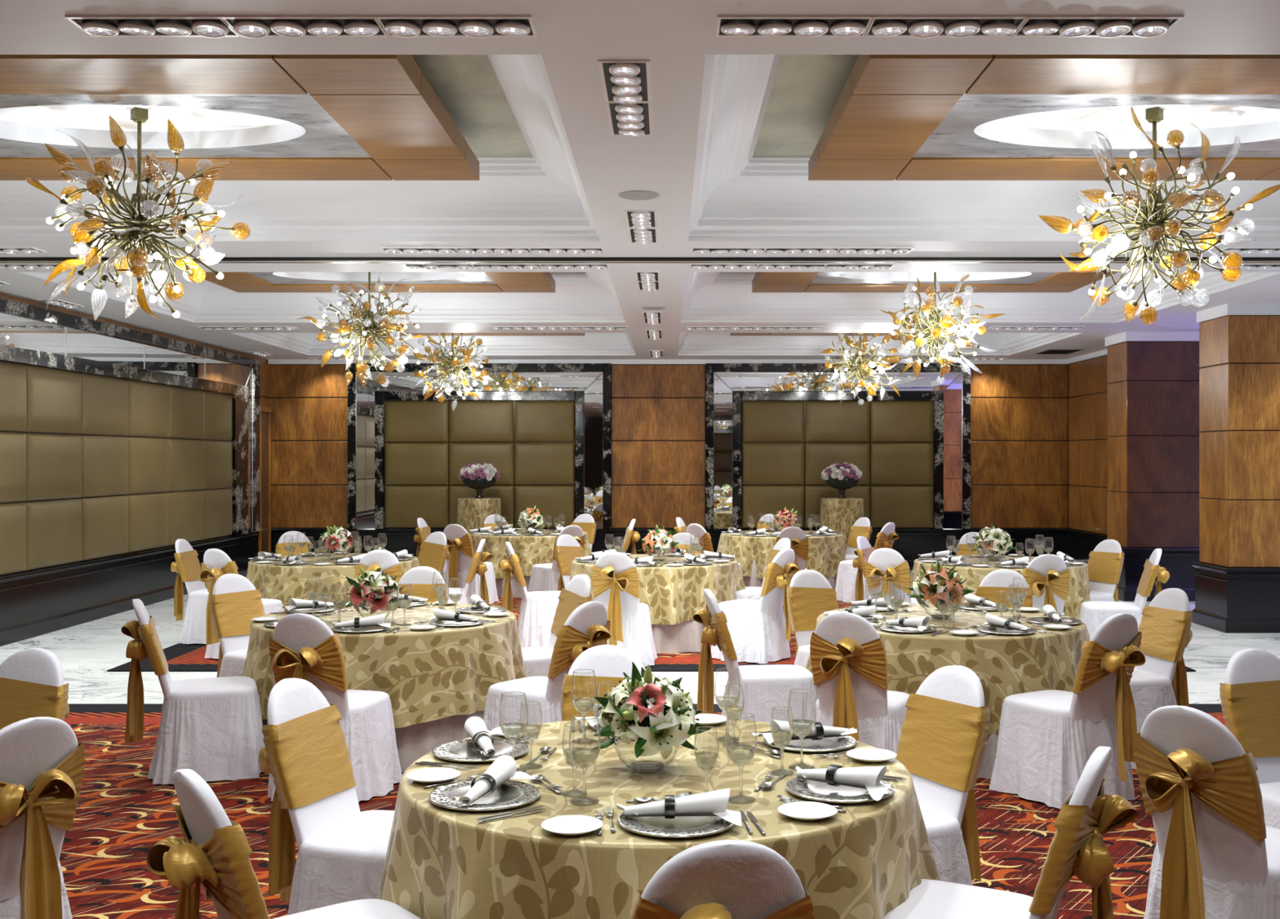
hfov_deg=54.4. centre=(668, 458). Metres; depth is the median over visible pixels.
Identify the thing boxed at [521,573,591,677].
banquet chair
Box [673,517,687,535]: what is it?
banquet chair
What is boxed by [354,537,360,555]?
wine glass
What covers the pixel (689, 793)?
fork
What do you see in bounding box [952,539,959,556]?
wine glass
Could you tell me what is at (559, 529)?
napkin
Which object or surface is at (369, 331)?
chandelier
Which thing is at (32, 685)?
banquet chair
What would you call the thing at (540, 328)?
recessed light
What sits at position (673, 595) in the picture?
tablecloth
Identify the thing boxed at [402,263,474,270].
recessed light
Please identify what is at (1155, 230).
chandelier
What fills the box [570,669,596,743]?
wine glass
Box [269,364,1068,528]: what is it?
wall
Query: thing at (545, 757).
fork
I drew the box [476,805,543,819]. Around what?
knife
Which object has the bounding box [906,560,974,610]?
lily bouquet
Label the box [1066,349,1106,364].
trim
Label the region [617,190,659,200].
ceiling speaker
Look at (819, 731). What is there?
napkin
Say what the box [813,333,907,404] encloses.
chandelier
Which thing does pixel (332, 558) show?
glass bowl
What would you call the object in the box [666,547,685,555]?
napkin
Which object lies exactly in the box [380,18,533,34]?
bulbs
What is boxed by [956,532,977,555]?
banquet chair
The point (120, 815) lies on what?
carpet
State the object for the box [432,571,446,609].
wine glass
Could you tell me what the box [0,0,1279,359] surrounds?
ceiling
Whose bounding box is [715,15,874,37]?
recessed light
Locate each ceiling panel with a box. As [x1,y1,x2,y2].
[0,54,479,180]
[185,271,555,293]
[346,333,584,336]
[729,333,968,336]
[751,271,1118,293]
[808,54,1279,180]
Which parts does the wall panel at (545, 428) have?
marble frame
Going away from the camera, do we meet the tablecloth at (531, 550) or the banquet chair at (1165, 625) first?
the banquet chair at (1165, 625)
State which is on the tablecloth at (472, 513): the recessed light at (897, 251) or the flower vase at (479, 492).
the flower vase at (479, 492)
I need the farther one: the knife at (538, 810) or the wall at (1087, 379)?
the wall at (1087, 379)
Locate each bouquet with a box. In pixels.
[316,524,356,554]
[345,567,404,614]
[457,462,499,489]
[515,505,546,529]
[592,662,711,759]
[637,524,679,556]
[769,506,801,529]
[821,462,862,489]
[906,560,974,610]
[971,522,1016,556]
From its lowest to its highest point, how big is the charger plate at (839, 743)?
0.015 m
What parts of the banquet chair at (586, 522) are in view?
sash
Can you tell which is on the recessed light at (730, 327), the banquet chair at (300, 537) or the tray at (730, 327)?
the tray at (730, 327)
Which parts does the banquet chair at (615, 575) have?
sash, backrest, seat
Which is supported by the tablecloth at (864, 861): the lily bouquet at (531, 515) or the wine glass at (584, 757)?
the wine glass at (584, 757)
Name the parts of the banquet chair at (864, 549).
backrest, sash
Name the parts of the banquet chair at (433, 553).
sash, backrest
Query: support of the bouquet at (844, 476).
in the flower vase at (842, 492)
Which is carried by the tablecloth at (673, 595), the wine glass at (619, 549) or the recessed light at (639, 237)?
the wine glass at (619, 549)
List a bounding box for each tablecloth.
[242,602,526,728]
[245,553,419,609]
[377,719,940,918]
[457,497,501,533]
[469,529,591,578]
[569,554,745,625]
[716,530,845,579]
[805,604,1089,734]
[819,497,863,551]
[910,555,1090,619]
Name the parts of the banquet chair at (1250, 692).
sash, backrest, seat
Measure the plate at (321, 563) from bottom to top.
0.016 m
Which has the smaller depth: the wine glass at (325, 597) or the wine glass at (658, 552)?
the wine glass at (325, 597)
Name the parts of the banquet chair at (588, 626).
seat, backrest, sash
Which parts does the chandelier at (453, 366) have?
arm, arm, arm, rod, amber globe, arm, arm, arm, amber globe, amber globe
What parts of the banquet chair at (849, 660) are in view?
sash, backrest, seat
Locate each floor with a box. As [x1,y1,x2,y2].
[0,569,1279,703]
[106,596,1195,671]
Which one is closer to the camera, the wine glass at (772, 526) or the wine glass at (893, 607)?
the wine glass at (893, 607)
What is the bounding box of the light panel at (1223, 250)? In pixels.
[1222,248,1279,251]
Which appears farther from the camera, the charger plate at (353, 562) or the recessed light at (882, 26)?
the charger plate at (353, 562)
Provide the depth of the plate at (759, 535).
15.17 m
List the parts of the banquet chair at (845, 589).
seat, sash, backrest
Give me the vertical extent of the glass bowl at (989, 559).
0.139 m
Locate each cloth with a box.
[262,688,484,772]
[495,575,530,597]
[651,619,711,653]
[742,560,836,588]
[977,733,998,779]
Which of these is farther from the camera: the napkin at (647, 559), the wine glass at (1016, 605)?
the napkin at (647, 559)
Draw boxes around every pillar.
[1105,332,1200,601]
[1191,303,1279,633]
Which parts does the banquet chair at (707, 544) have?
backrest, sash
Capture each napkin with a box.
[248,551,281,559]
[278,598,333,610]
[281,555,302,563]
[302,547,315,554]
[331,613,391,627]
[333,553,366,562]
[391,549,415,557]
[399,594,427,602]
[428,608,479,622]
[451,755,544,805]
[464,716,502,756]
[468,526,493,532]
[468,594,490,610]
[492,528,517,534]
[494,524,512,529]
[528,527,542,534]
[555,526,563,532]
[574,703,599,726]
[577,551,607,560]
[591,549,616,554]
[617,788,742,826]
[631,555,656,564]
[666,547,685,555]
[684,553,706,563]
[699,550,734,558]
[721,526,741,532]
[745,528,769,534]
[751,720,857,743]
[769,530,782,535]
[794,764,897,800]
[813,528,827,534]
[822,525,834,533]
[824,604,884,619]
[849,596,894,609]
[885,616,934,631]
[918,550,953,558]
[942,555,967,564]
[962,593,996,608]
[982,613,1030,631]
[983,551,995,555]
[996,556,1029,565]
[1042,604,1066,622]
[1056,551,1075,561]
[1058,555,1070,563]
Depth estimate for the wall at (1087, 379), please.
18.27 m
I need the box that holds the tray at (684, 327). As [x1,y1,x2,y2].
[684,327,728,328]
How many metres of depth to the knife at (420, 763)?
3.83 m
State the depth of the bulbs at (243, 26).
4.35 m
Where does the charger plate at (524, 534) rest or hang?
on the tablecloth at (531, 550)
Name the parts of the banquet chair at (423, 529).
backrest, sash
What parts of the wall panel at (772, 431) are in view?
marble frame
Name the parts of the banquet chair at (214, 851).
backrest, sash, seat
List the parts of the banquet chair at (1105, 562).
seat, sash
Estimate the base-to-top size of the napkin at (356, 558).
0.078 m
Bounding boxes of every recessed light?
[0,247,46,254]
[0,263,79,270]
[0,264,7,270]
[0,281,9,286]
[36,299,84,308]
[64,15,240,38]
[197,326,249,329]
[219,15,387,38]
[246,326,298,330]
[247,351,272,356]
[307,357,346,359]
[374,15,537,37]
[380,247,458,254]
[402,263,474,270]
[453,247,531,254]
[471,263,541,270]
[488,326,535,329]
[528,247,604,254]
[534,326,581,330]
[539,263,608,269]
[580,326,627,330]
[597,59,651,104]
[604,101,653,137]
[624,209,657,229]
[627,227,657,244]
[635,271,660,283]
[636,281,660,292]
[642,311,662,319]
[643,318,662,324]
[645,329,662,336]
[646,333,662,340]
[648,350,663,355]
[649,354,663,358]
[682,326,729,329]
[689,263,758,270]
[691,247,766,254]
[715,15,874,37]
[728,326,775,329]
[756,263,826,270]
[764,247,840,254]
[774,326,822,329]
[824,263,895,270]
[835,247,914,254]
[863,15,1029,38]
[969,357,1008,359]
[988,326,1038,330]
[1011,15,1183,38]
[1035,326,1085,329]
[1215,247,1279,253]
[1233,263,1279,269]
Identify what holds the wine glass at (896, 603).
on the tablecloth at (1005, 665)
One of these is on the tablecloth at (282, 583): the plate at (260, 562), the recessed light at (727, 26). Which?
the plate at (260, 562)
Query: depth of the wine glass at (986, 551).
11.11 m
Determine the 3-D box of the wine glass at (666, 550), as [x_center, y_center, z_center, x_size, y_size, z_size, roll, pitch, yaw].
[-0.014,0.829,11.227,0.088,0.235,0.088,0,0,0]
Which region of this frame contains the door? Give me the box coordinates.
[257,406,272,553]
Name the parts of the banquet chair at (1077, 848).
seat, sash, backrest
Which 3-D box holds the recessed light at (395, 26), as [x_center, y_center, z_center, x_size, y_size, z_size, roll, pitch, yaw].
[-0.742,-1.516,4.390,0.540,0.028,0.200,0,0,0]
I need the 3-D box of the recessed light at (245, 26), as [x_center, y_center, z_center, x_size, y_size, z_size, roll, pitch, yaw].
[-1.276,-1.516,4.390,0.540,0.028,0.200,0,0,0]
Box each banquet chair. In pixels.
[0,648,69,729]
[0,716,85,918]
[120,599,265,784]
[146,768,421,918]
[170,538,208,644]
[199,548,284,658]
[208,573,265,677]
[258,678,394,915]
[267,613,402,802]
[275,531,311,555]
[350,549,402,602]
[398,566,448,602]
[413,517,447,574]
[417,531,449,582]
[443,524,498,604]
[447,538,492,605]
[482,514,508,530]
[483,601,610,731]
[498,542,560,647]
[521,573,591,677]
[528,524,585,591]
[553,534,584,591]
[560,644,645,720]
[570,514,595,554]
[591,551,657,667]
[621,519,639,554]
[629,839,814,918]
[664,533,702,555]
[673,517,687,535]
[686,523,742,577]
[693,588,818,722]
[711,548,799,663]
[736,537,795,617]
[756,514,782,530]
[763,526,808,578]
[786,569,839,667]
[809,612,910,758]
[835,522,898,602]
[844,517,872,559]
[852,536,912,601]
[865,547,928,604]
[884,746,1138,918]
[895,665,990,885]
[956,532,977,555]
[975,568,1033,608]
[989,613,1145,808]
[1022,554,1069,615]
[1079,548,1169,638]
[1087,539,1124,601]
[1128,587,1192,768]
[1133,705,1279,918]
[1219,648,1279,829]
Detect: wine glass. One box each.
[283,535,293,555]
[288,539,296,556]
[297,532,306,557]
[306,538,314,557]
[306,576,320,617]
[314,541,320,563]
[318,537,328,563]
[319,582,331,615]
[332,583,347,626]
[332,589,345,623]
[351,531,359,555]
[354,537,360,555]
[354,542,361,555]
[363,535,373,552]
[372,537,380,550]
[377,533,386,550]
[386,590,399,625]
[396,582,412,626]
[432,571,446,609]
[435,579,446,610]
[436,585,448,619]
[447,577,462,612]
[495,515,502,530]
[498,691,528,772]
[519,520,524,534]
[519,701,542,768]
[522,520,529,533]
[539,518,545,533]
[545,515,551,533]
[553,520,559,533]
[558,515,564,527]
[561,722,586,796]
[568,713,600,805]
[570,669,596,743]
[595,681,615,742]
[604,533,613,552]
[613,537,623,552]
[654,549,662,564]
[662,537,671,564]
[684,540,693,560]
[689,533,699,556]
[689,537,697,555]
[693,539,703,556]
[693,725,719,792]
[714,667,740,741]
[723,684,744,746]
[724,712,756,803]
[746,523,753,532]
[758,513,764,528]
[765,517,771,532]
[769,706,794,775]
[770,519,776,535]
[774,517,782,532]
[786,688,816,769]
[807,518,813,533]
[813,515,820,531]
[868,575,883,615]
[881,582,893,614]
[888,582,904,619]
[888,588,901,619]
[937,591,950,627]
[945,586,961,629]
[946,535,955,556]
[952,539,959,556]
[966,533,975,558]
[977,542,984,564]
[982,537,992,564]
[995,591,1007,617]
[1007,585,1019,619]
[1008,583,1024,622]
[1011,577,1026,617]
[1015,542,1023,558]
[1025,538,1035,564]
[1034,534,1044,548]
[1035,542,1044,555]
[1043,537,1053,554]
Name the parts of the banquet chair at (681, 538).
sash, backrest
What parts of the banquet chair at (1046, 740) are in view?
seat, backrest, sash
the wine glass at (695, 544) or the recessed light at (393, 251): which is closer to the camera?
the recessed light at (393, 251)
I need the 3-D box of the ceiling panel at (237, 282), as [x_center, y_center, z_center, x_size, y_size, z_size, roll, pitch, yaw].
[-2.900,-1.903,12.080,3.392,0.255,2.422,0,0,0]
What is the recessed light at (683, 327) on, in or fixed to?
in the ceiling
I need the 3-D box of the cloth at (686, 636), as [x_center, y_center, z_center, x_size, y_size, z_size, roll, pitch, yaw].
[-0.128,1.398,11.654,1.549,0.616,1.563,0,0,29]
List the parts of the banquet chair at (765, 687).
sash, backrest, seat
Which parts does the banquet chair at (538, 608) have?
sash, backrest, seat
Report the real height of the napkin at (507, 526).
0.078 m
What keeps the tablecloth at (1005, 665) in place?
on the round table
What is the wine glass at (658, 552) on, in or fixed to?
on the tablecloth at (673, 595)
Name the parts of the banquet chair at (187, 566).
sash, backrest, seat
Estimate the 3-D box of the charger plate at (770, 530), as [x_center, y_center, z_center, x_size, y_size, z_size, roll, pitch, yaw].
[1.401,0.940,16.394,0.310,0.015,0.310,0,0,-4]
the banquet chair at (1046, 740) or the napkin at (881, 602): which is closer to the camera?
the banquet chair at (1046, 740)
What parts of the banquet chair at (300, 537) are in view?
sash, backrest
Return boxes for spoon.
[530,775,561,794]
[532,746,551,761]
[632,797,662,803]
[742,743,780,755]
[760,773,786,788]
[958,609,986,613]
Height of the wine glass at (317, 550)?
0.195 m
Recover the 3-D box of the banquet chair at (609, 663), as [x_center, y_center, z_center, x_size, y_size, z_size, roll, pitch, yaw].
[-0.187,1.221,4.696,0.605,0.946,0.766,0,0,-13]
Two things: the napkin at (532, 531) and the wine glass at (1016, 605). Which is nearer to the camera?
the wine glass at (1016, 605)
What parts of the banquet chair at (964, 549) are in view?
sash, backrest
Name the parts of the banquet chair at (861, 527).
seat, sash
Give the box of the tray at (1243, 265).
[1242,264,1279,266]
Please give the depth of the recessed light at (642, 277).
10.37 m
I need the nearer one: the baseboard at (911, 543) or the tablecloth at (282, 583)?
the tablecloth at (282, 583)
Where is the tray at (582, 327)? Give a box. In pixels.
[582,327,626,328]
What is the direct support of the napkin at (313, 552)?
on the charger plate at (321, 553)
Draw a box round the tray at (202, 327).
[201,327,244,328]
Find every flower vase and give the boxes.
[474,488,484,497]
[837,489,846,498]
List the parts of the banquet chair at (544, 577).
seat, backrest, sash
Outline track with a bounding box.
[0,257,1279,263]
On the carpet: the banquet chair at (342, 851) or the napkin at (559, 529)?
the banquet chair at (342, 851)
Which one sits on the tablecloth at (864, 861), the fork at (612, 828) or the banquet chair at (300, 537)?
the fork at (612, 828)
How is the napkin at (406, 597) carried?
on the charger plate at (426, 602)
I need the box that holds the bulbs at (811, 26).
[719,18,869,34]
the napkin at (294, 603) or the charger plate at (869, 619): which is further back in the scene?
the napkin at (294, 603)
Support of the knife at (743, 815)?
on the tablecloth at (864, 861)
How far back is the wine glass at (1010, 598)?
7.36 m
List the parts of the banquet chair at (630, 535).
sash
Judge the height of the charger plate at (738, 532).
0.015 m
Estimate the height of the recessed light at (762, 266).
0.032 m
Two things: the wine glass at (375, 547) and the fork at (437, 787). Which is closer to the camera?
the fork at (437, 787)
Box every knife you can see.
[414,762,472,768]
[420,760,480,766]
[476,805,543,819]
[477,808,546,822]
[571,718,574,731]
[577,720,582,731]
[739,809,752,834]
[746,810,765,835]
[881,777,900,781]
[883,775,906,779]
[1029,627,1053,633]
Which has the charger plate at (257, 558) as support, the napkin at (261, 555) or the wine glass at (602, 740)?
the napkin at (261, 555)
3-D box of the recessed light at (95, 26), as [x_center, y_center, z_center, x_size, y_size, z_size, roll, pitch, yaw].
[-1.810,-1.516,4.390,0.540,0.028,0.200,0,0,0]
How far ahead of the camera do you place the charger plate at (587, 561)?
11.41 m
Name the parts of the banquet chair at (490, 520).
sash, backrest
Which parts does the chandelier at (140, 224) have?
bulb, bulb, clear globe, amber globe, amber globe, bulb, clear globe, amber globe, bulb, amber globe, clear globe, arm, arm, arm, arm, arm, amber globe, arm, arm, arm, amber globe, arm, arm, arm, arm, arm, arm, arm, arm, arm, arm, arm, arm, arm, amber globe, arm, arm, arm, arm, arm, bulb, arm, arm, arm, arm, arm, arm, arm, clear globe, arm, arm, clear globe, amber globe, arm, arm, arm, arm, arm, arm, bulb, arm, arm, amber globe, arm, rod, amber globe, arm, arm, arm, arm, arm, arm, arm, arm, bulb, arm, arm, bulb, amber globe, arm, arm, arm, bulb, arm, arm, arm, arm, arm, arm, arm, arm, arm, arm, arm, arm, arm, arm, arm, arm, amber globe, arm, bulb, arm, arm, arm, bulb, arm, arm, arm, arm, arm, arm, arm, arm, arm, bulb, bulb, bulb, arm, amber globe, amber globe, clear globe, clear globe, clear globe, bulb, bulb, amber globe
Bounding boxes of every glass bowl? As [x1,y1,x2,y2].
[325,553,346,559]
[613,736,679,772]
[647,546,669,560]
[922,597,952,618]
[982,548,1004,560]
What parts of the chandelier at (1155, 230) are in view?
bulb, amber globe, clear globe, bulb, bulb, amber globe, amber globe, clear globe, arm, bulb, bulb, arm, arm, arm, arm, arm, arm, arm, arm, bulb, arm, arm, arm, bulb, arm, arm, arm, arm, arm, arm, arm, arm, arm, arm, arm, arm, arm, arm, bulb, arm, arm, arm, arm, arm, arm, arm, arm, arm, arm, arm, clear globe, clear globe, amber globe, arm, amber globe, arm, arm, arm, rod, amber globe, arm, arm, arm, arm, arm, arm, arm, arm, arm, arm, arm, arm, arm, amber globe, arm, amber globe, arm, arm, arm, arm, arm, amber globe, amber globe, arm, arm, bulb, arm, arm, arm, arm, clear globe, arm, arm, arm, arm, amber globe, bulb, clear globe, arm, arm, arm, arm, arm, arm, arm, arm, arm, clear globe, arm, clear globe, arm, arm, arm, arm, amber globe, clear globe, bulb, amber globe, amber globe, bulb, amber globe, bulb, clear globe, bulb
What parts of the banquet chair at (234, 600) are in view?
backrest, seat, sash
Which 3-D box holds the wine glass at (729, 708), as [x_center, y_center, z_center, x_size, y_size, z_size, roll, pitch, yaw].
[0.217,0.849,4.126,0.072,0.195,0.072,0,0,0]
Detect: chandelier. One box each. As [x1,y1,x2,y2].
[25,106,250,321]
[297,271,424,387]
[412,333,490,408]
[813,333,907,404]
[880,271,1004,384]
[1039,106,1279,324]
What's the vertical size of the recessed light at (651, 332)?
0.030 m
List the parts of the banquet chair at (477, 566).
seat, sash, backrest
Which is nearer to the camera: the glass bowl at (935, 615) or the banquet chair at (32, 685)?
the banquet chair at (32, 685)
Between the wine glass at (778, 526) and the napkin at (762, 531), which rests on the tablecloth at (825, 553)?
the wine glass at (778, 526)
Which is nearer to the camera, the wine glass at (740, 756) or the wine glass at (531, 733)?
the wine glass at (740, 756)
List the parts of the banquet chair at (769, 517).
backrest, sash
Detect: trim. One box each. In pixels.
[267,360,1068,364]
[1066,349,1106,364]
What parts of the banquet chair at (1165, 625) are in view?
seat, backrest, sash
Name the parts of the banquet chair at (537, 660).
seat, backrest, sash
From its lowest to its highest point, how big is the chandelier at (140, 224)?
1.150 m
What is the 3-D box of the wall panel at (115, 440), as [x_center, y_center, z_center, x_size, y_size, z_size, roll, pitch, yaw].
[-6.098,-0.199,12.943,0.085,2.543,11.115,0,0,0]
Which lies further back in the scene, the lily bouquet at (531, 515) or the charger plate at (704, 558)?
the lily bouquet at (531, 515)
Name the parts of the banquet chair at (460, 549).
backrest, sash, seat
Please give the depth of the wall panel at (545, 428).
19.14 m
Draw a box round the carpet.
[59,703,1225,918]
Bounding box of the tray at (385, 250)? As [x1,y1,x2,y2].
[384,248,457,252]
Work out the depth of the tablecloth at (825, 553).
15.17 m
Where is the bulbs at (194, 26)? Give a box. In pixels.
[72,18,234,34]
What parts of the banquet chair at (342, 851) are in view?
sash, backrest, seat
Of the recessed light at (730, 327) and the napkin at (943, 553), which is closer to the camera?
the napkin at (943, 553)
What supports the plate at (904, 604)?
on the tablecloth at (1005, 665)
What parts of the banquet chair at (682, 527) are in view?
backrest, sash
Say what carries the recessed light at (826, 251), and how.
in the ceiling
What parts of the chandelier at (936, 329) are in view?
amber globe, amber globe, amber globe, arm, arm, arm, arm, arm, arm, arm, arm, arm, arm, arm, amber globe, arm, arm, arm, arm, arm, arm, arm, arm, amber globe, arm, arm, arm, amber globe, arm, arm, arm, arm, rod, amber globe, arm, arm, arm, arm, arm, arm, arm, arm, arm, arm, amber globe, arm, arm, amber globe, arm, arm, arm, arm, arm, arm, arm, arm, arm, arm, amber globe, arm, arm, arm, amber globe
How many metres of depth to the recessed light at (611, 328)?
14.43 m
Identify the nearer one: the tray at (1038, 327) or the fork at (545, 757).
the fork at (545, 757)
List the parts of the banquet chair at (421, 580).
backrest, sash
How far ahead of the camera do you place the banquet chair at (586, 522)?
16.85 m
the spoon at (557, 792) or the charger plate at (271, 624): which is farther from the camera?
the charger plate at (271, 624)
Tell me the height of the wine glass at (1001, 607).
0.195 m
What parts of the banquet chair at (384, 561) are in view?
sash, backrest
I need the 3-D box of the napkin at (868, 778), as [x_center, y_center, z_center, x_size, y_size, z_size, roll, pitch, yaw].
[0.470,0.896,3.514,0.320,0.078,0.152,0,0,35]
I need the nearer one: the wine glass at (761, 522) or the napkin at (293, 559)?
the napkin at (293, 559)
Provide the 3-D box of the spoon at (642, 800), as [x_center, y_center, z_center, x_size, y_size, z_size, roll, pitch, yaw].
[-0.003,0.942,3.436,0.192,0.011,0.038,0,0,-12]
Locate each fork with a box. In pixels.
[423,773,480,788]
[433,778,479,789]
[489,736,525,740]
[516,739,537,742]
[538,747,556,759]
[538,773,563,788]
[595,809,603,835]
[605,807,615,832]
[626,791,692,802]
[737,743,780,759]
[753,771,775,791]
[776,794,843,808]
[778,798,846,813]
[812,750,848,756]
[822,754,846,757]
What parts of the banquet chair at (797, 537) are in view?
sash, backrest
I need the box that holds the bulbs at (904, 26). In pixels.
[868,18,1022,34]
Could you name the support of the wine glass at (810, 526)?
on the tablecloth at (825, 553)
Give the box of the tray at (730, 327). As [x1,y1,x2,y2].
[729,327,773,328]
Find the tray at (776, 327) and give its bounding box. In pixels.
[776,327,820,328]
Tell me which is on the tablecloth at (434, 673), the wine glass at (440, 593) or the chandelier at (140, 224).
the wine glass at (440, 593)
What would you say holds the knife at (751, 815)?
on the tablecloth at (864, 861)
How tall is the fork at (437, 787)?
0.013 m
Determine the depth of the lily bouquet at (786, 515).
15.71 m
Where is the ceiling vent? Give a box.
[1032,349,1084,354]
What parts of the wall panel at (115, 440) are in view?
marble frame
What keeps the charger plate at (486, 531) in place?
on the tablecloth at (531, 550)
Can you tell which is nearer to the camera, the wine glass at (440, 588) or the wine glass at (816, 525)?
the wine glass at (440, 588)
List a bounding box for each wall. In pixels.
[0,293,270,573]
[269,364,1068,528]
[1068,355,1108,535]
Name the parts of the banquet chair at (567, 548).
sash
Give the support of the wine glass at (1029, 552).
on the tablecloth at (1079, 590)
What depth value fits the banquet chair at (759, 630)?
10.38 m
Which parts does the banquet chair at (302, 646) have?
sash, backrest, seat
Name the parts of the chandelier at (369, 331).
amber globe, arm, arm, arm, amber globe, arm, arm, arm, arm, arm, amber globe, arm, arm, arm, arm, arm, arm, arm, arm, arm, arm, amber globe, arm, arm, arm, arm, arm, arm, arm, arm, arm, amber globe, rod, arm, amber globe, arm, arm, arm, arm, arm, arm, arm, arm, arm, arm, arm, amber globe, arm, arm, arm, arm, arm, arm, arm, arm, arm, arm, arm, arm, amber globe, arm, arm, arm, arm, amber globe, arm, arm, arm, amber globe, arm, arm, arm, amber globe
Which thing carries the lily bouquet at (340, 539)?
in the glass bowl at (332, 558)
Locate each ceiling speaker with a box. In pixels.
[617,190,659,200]
[641,306,665,310]
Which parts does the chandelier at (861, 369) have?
amber globe, arm, arm, arm, arm, amber globe, arm, arm, arm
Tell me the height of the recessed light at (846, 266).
0.030 m
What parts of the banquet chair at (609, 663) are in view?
sash, backrest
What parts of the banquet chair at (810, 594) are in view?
seat, backrest, sash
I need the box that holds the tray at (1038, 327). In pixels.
[1038,327,1081,328]
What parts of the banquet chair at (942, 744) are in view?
seat, sash, backrest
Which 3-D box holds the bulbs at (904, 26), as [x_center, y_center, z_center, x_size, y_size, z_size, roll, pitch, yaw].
[0.974,-1.528,4.390,0.520,0.002,0.172,0,0,0]
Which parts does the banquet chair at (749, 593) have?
seat, sash, backrest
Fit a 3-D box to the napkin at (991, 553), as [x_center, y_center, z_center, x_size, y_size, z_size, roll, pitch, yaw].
[3.062,0.896,12.081,0.152,0.078,0.320,0,0,-10]
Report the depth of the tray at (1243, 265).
9.79 m
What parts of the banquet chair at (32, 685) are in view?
backrest, sash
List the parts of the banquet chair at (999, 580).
backrest, sash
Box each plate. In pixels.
[250,617,279,622]
[252,557,286,560]
[255,560,273,564]
[263,620,279,626]
[273,561,309,564]
[284,606,335,613]
[297,552,330,555]
[313,562,331,565]
[332,626,389,632]
[333,551,348,554]
[334,561,359,564]
[386,601,428,606]
[396,557,412,560]
[405,767,461,783]
[407,624,436,631]
[428,779,540,810]
[429,619,484,626]
[431,737,529,761]
[434,600,458,604]
[456,605,506,613]
[468,531,493,533]
[483,611,510,617]
[490,726,522,737]
[492,533,511,535]
[509,533,520,536]
[524,533,548,535]
[540,814,603,835]
[576,560,597,562]
[587,721,602,729]
[617,811,734,837]
[634,563,657,566]
[662,552,693,555]
[665,563,684,566]
[678,561,712,564]
[694,713,726,724]
[702,557,734,560]
[713,560,729,562]
[722,531,746,533]
[742,533,768,536]
[754,534,766,537]
[763,734,857,751]
[765,528,782,531]
[777,801,837,820]
[785,777,894,803]
[806,533,831,535]
[823,610,841,614]
[845,747,897,762]
[848,605,898,610]
[862,617,878,622]
[879,625,936,632]
[901,602,911,606]
[918,556,948,559]
[921,560,937,563]
[936,561,972,564]
[948,629,979,635]
[959,604,1008,610]
[972,554,1004,556]
[972,564,990,567]
[977,626,1035,634]
[994,564,1027,567]
[1008,554,1024,556]
[1017,607,1040,612]
[1026,617,1081,624]
[1042,624,1071,630]
[1063,560,1083,562]
[1066,562,1084,564]
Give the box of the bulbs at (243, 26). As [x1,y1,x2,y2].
[226,18,383,34]
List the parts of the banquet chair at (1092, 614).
seat, backrest, sash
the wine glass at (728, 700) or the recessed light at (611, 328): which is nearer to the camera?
the wine glass at (728, 700)
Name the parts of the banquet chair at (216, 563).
backrest, sash, seat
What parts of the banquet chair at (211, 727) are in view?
backrest, sash, seat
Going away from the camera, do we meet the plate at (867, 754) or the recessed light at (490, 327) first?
the plate at (867, 754)
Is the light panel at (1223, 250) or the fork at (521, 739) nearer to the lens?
the fork at (521, 739)
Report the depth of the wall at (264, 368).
16.51 m
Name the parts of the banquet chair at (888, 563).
sash, backrest, seat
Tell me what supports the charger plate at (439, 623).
on the tablecloth at (434, 673)
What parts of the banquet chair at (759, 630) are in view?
seat, backrest, sash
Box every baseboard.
[0,531,259,646]
[271,528,1106,569]

